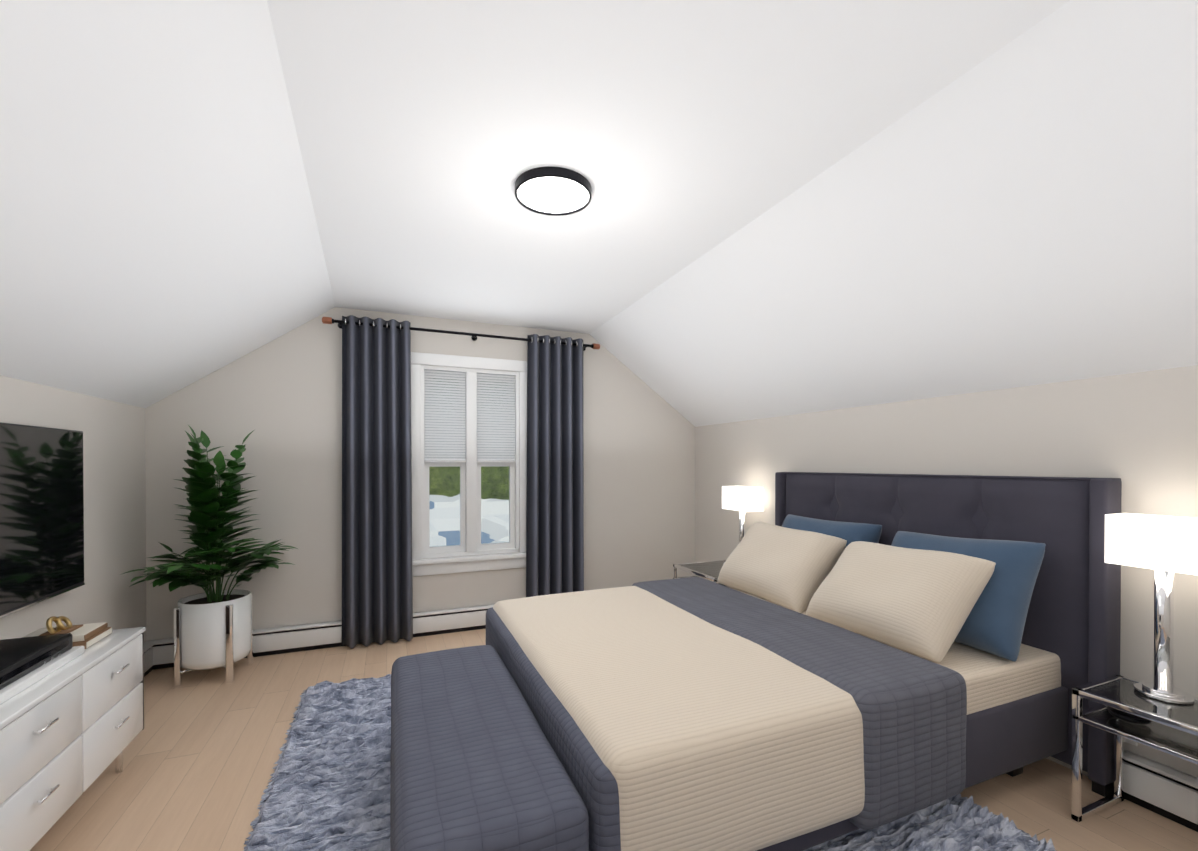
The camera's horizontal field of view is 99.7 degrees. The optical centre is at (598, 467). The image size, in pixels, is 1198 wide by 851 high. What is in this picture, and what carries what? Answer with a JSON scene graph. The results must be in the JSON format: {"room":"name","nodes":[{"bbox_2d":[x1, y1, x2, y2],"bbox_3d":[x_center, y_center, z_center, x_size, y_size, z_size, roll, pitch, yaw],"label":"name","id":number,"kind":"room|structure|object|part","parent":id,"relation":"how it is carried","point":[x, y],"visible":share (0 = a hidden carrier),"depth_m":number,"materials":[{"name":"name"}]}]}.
{"room":"bedroom","nodes":[
{"label":"bedroom","id":0,"kind":"room"},
{"bbox_2d":[0,375,146,642],"bbox_3d":[-2.032,0.401,1.108,0.120,1.710,4.330,0,0,-23],"label":"wall","id":1,"kind":"structure","parent":0,"point":[114,477],"depth_m":2.65,"materials":[{"name":"white paint"}]},
{"bbox_2d":[0,422,84,617],"bbox_3d":[-2.213,0.193,1.784,0.062,0.724,1.280,0,0,-23],"label":"tv","id":2,"kind":"object","parent":1,"relation":"attached to","point":[41,518],"visible":1,"depth_m":2.08,"materials":[{"name":"black plastic"}]},
{"bbox_2d":[144,643,153,676],"bbox_3d":[-2.562,1.161,2.621,0.058,0.168,1.020,0,0,-23],"label":"baseboard heater","id":3,"kind":"object","parent":1,"relation":"attached to","point":[148,657],"visible":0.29,"depth_m":3.04,"materials":[{"name":"white paint"}]},
{"bbox_2d":[0,0,334,407],"bbox_3d":[-1.440,-0.731,1.379,1.187,0.750,4.590,0,0,-23],"label":"ceiling","id":4,"kind":"structure","parent":0,"point":[159,237],"depth_m":1.57,"materials":[{"name":"white paint"}]},
{"bbox_2d":[145,307,694,640],"bbox_3d":[-0.990,0.056,3.969,4.000,2.360,0.160,0,0,-23],"label":"wall","id":5,"kind":"structure","parent":0,"point":[281,396],"depth_m":3.51,"materials":[{"name":"white paint"}]},
{"bbox_2d":[144,604,493,669],"bbox_3d":[-0.949,1.153,3.876,4.000,0.168,0.058,0,0,-23],"label":"baseboard heater","id":6,"kind":"object","parent":5,"relation":"attached to","point":[289,639],"visible":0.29,"depth_m":3.46,"materials":[{"name":"white paint"}]},
{"bbox_2d":[322,315,599,647],"bbox_3d":[-0.939,0.091,3.820,2.028,2.268,0.155,0,0,-23],"label":"curtains","id":7,"kind":"object","parent":5,"relation":"attached to","point":[377,596],"visible":0.9,"depth_m":3.59,"materials":[{"name":"fabric"}]},
{"bbox_2d":[411,352,526,575],"bbox_3d":[-0.999,-0.026,3.938,0.970,1.645,0.210,0,0,-23],"label":"window","id":8,"kind":"structure","parent":5,"relation":"in","point":[448,563],"depth_m":3.89,"materials":[{"name":"white paint"}]},
{"bbox_2d":[424,369,514,462],"bbox_3d":[-0.987,-0.402,3.906,0.686,0.719,0.034,0,0,-23],"label":"window blinds","id":9,"kind":"object","parent":8,"relation":"attached to","point":[445,430],"visible":0.92,"depth_m":3.88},
{"bbox_3d":[-1.012,-0.047,3.968,0.688,1.385,0.075,0,0,-23],"label":"window sash","id":10,"kind":"part","parent":8,"relation":"part of","materials":[{"name":"white wood"}]},
{"bbox_2d":[30,629,1197,850],"bbox_3d":[-0.130,1.300,1.905,4.200,0.100,4.530,0,0,-23],"label":"floor","id":11,"kind":"structure","parent":0,"point":[202,751],"depth_m":2.02,"materials":[{"name":"brown wood"}]},
{"bbox_2d":[0,627,145,850],"bbox_3d":[-1.946,0.967,1.652,0.441,0.570,0.948,0,0,-23],"label":"dresser","id":12,"kind":"object","parent":11,"relation":"on","point":[70,731],"visible":0.88,"depth_m":1.64,"materials":[{"name":"white paint"}]},
{"bbox_2d":[0,646,84,704],"bbox_3d":[-1.916,0.667,1.586,0.260,0.030,0.480,0,0,-23],"label":"tray","id":13,"kind":"object","parent":12,"relation":"on","point":[13,689],"visible":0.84,"depth_m":1.62,"materials":[{"name":"white"}]},
{"bbox_2d":[21,622,111,648],"bbox_3d":[-2.062,0.654,1.942,0.223,0.052,0.190,0,0,-23],"label":"books","id":14,"kind":"object","parent":12,"relation":"on","point":[87,635],"visible":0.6,"depth_m":1.95,"materials":[{"name":"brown paper"}]},
{"bbox_2d":[39,616,82,635],"bbox_3d":[-2.062,0.597,1.939,0.080,0.070,0.116,0,0,-23],"label":"knot","id":15,"kind":"object","parent":14,"relation":"on","point":[60,628],"visible":0.98,"depth_m":1.93,"materials":[{"name":"gold metal"}]},
{"bbox_2d":[120,425,296,687],"bbox_3d":[-2.231,0.491,2.937,0.842,1.504,0.656,0,0,-23],"label":"potted plant","id":16,"kind":"object","parent":11,"relation":"on","point":[213,628],"visible":1,"depth_m":2.94,"materials":[{"name":"green plant"}]},
{"bbox_2d":[243,674,1055,850],"bbox_3d":[0.050,1.222,1.929,2.472,0.052,2.951,0,0,-23],"label":"rug","id":17,"kind":"object","parent":11,"relation":"on","point":[328,788],"visible":0.19,"depth_m":1.84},
{"bbox_2d":[390,645,588,850],"bbox_3d":[-0.451,1.025,1.683,0.453,0.458,1.230,0,0,-23],"label":"bench","id":18,"kind":"object","parent":17,"relation":"on","point":[476,764],"visible":1,"depth_m":1.36,"materials":[{"name":"grey fabric"}]},
{"bbox_2d":[673,559,726,586],"bbox_3d":[0.943,0.988,3.733,0.585,0.500,0.550,0,0,-23],"label":"nightstand","id":19,"kind":"object","parent":11,"relation":"on","point":[708,570],"visible":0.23,"depth_m":3.75,"materials":[{"name":"silver metal"}]},
{"bbox_2d":[722,486,763,542],"bbox_3d":[1.084,0.439,3.826,0.150,0.593,0.300,0,0,-23],"label":"lamp","id":20,"kind":"object","parent":19,"relation":"on","point":[742,500],"visible":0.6,"depth_m":3.75,"materials":[{"name":"white fabric"}]},
{"bbox_3d":[1.084,0.230,3.825,0.150,0.175,0.300,0,0,-23],"label":"lamp shade","id":21,"kind":"part","parent":20,"relation":"part of","materials":[{"name":"white fabric"}]},
{"bbox_2d":[486,472,1121,850],"bbox_3d":[0.680,0.642,2.351,2.146,1.211,1.772,0,0,-23],"label":"bed","id":22,"kind":"object","parent":11,"relation":"on","point":[840,654],"visible":0.96,"depth_m":1.92,"materials":[{"name":"grey fabric"}]},
{"bbox_2d":[486,607,620,850],"bbox_3d":[-0.147,0.953,2.008,0.354,0.456,1.590,0,0,-23],"label":"quilt","id":23,"kind":"object","parent":22,"relation":"on","point":[595,772],"depth_m":1.45,"materials":[{"name":"grey fabric"}]},
{"bbox_2d":[493,586,864,850],"bbox_3d":[0.348,0.886,2.213,1.372,0.393,1.615,0,0,-23],"label":"duvet","id":24,"kind":"object","parent":22,"relation":"on","point":[703,718],"depth_m":1.52,"materials":[{"name":"beige fabric"}]},
{"bbox_2d":[717,522,846,612],"bbox_3d":[1.041,0.558,2.965,0.280,0.520,0.740,45,-15,-18],"label":"pillow","id":25,"kind":"object","parent":22,"relation":"on","point":[784,566],"depth_m":2.78,"materials":[{"name":"beige fabric"}]},
{"bbox_2d":[632,577,966,829],"bbox_3d":[0.717,0.898,2.367,0.522,0.442,1.648,0,0,-23],"label":"throw","id":26,"kind":"object","parent":22,"relation":"on","point":[909,711],"depth_m":1.67,"materials":[{"name":"grey fabric"}]},
{"bbox_2d":[782,514,881,547],"bbox_3d":[1.293,0.528,2.971,0.258,0.520,0.700,26,-11,-23],"label":"pillow","id":27,"kind":"object","parent":22,"relation":"on","point":[850,530],"depth_m":2.85,"materials":[{"name":"blue fabric"}]},
{"bbox_3d":[0.681,0.847,2.352,2.005,0.200,1.485,0,0,-23],"label":"mattress","id":28,"kind":"part","parent":22,"relation":"part of","materials":[{"name":"beige fabric"}]},
{"bbox_2d":[805,541,995,662],"bbox_3d":[1.307,0.563,2.273,0.280,0.520,0.740,45,-15,-13],"label":"pillow","id":29,"kind":"object","parent":22,"relation":"on","point":[916,601],"depth_m":2.06,"materials":[{"name":"beige fabric"}]},
{"bbox_3d":[1.619,0.639,2.740,0.114,1.211,1.772,0,0,-23],"label":"headboard","id":30,"kind":"part","parent":22,"relation":"part of","materials":[{"name":"grey fabric"}]},
{"bbox_2d":[891,531,1045,661],"bbox_3d":[1.571,0.533,2.275,0.258,0.520,0.700,27,-11,-17],"label":"pillow","id":31,"kind":"object","parent":22,"relation":"on","point":[992,631],"depth_m":2.01,"materials":[{"name":"fabric"}]},
{"bbox_2d":[1071,675,1197,821],"bbox_3d":[1.946,1.019,1.565,0.305,0.468,0.636,0,0,-23],"label":"nightstand","id":32,"kind":"object","parent":11,"relation":"on","point":[1171,729],"visible":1,"depth_m":1.75,"materials":[{"name":"silver metal"}]},
{"bbox_2d":[1106,706,1151,723],"bbox_3d":[1.846,0.863,1.758,0.116,0.028,0.116,0,0,-23],"label":"decorative bowl","id":33,"kind":"object","parent":32,"relation":"in","point":[1125,716],"visible":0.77,"depth_m":1.75,"materials":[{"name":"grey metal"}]},
{"bbox_2d":[1105,513,1197,703],"bbox_3d":[1.949,0.476,1.744,0.140,0.613,0.256,0,0,-23],"label":"lamp","id":34,"kind":"object","parent":32,"relation":"on","point":[1165,548],"visible":1,"depth_m":1.73,"materials":[{"name":"chrome"},{"name":"white fabric shade"}]},
{"bbox_3d":[1.949,0.257,1.742,0.140,0.175,0.256,0,0,-23],"label":"lamp shade","id":35,"kind":"part","parent":34,"relation":"part of","materials":[{"name":"white fabric"}]},
{"bbox_2d":[267,0,1069,333],"bbox_3d":[-0.142,-1.150,1.915,2.028,0.080,4.590,0,0,-23],"label":"ceiling","id":36,"kind":"structure","parent":0,"point":[679,134],"depth_m":1.61,"materials":[{"name":"white paint"}]},
{"bbox_2d":[515,167,591,215],"bbox_3d":[-0.181,-1.093,2.012,0.304,0.034,0.304,0,0,-23],"label":"ceiling light","id":37,"kind":"object","parent":36,"relation":"in","point":[555,191],"visible":1,"depth_m":1.97,"materials":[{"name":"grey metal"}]},
{"bbox_2d":[590,0,1197,426],"bbox_3d":[1.179,-0.739,2.466,1.141,0.750,4.590,0,0,-23],"label":"ceiling","id":38,"kind":"structure","parent":0,"point":[1020,210],"depth_m":1.83,"materials":[{"name":"white paint"}]},
{"bbox_2d":[695,365,1197,777],"bbox_3d":[1.773,0.390,2.688,0.120,1.710,4.330,0,0,-23],"label":"wall","id":39,"kind":"structure","parent":0,"point":[1137,433],"depth_m":2.22,"materials":[{"name":"white paint"}]},
{"bbox_2d":[1124,738,1137,745],"bbox_3d":[2.017,0.993,1.938,0.008,0.115,0.070,0,0,-23],"label":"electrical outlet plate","id":40,"kind":"object","parent":39,"relation":"attached to","point":[1130,742],"visible":0.17,"depth_m":1.92,"materials":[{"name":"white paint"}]},
{"bbox_2d":[1124,751,1197,831],"bbox_3d":[2.162,1.169,1.523,0.058,0.168,0.870,0,0,-23],"label":"baseboard heater","id":41,"kind":"object","parent":39,"relation":"attached to","point":[1167,792],"visible":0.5,"depth_m":1.81,"materials":[{"name":"white paint"}]},
{"label":"outside","id":42,"kind":"structure","parent":0,"visible":0},
{"bbox_2d":[429,378,508,546],"bbox_3d":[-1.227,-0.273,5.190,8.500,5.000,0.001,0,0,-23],"label":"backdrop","id":43,"kind":"structure","parent":42,"point":[502,522],"depth_m":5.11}
]}

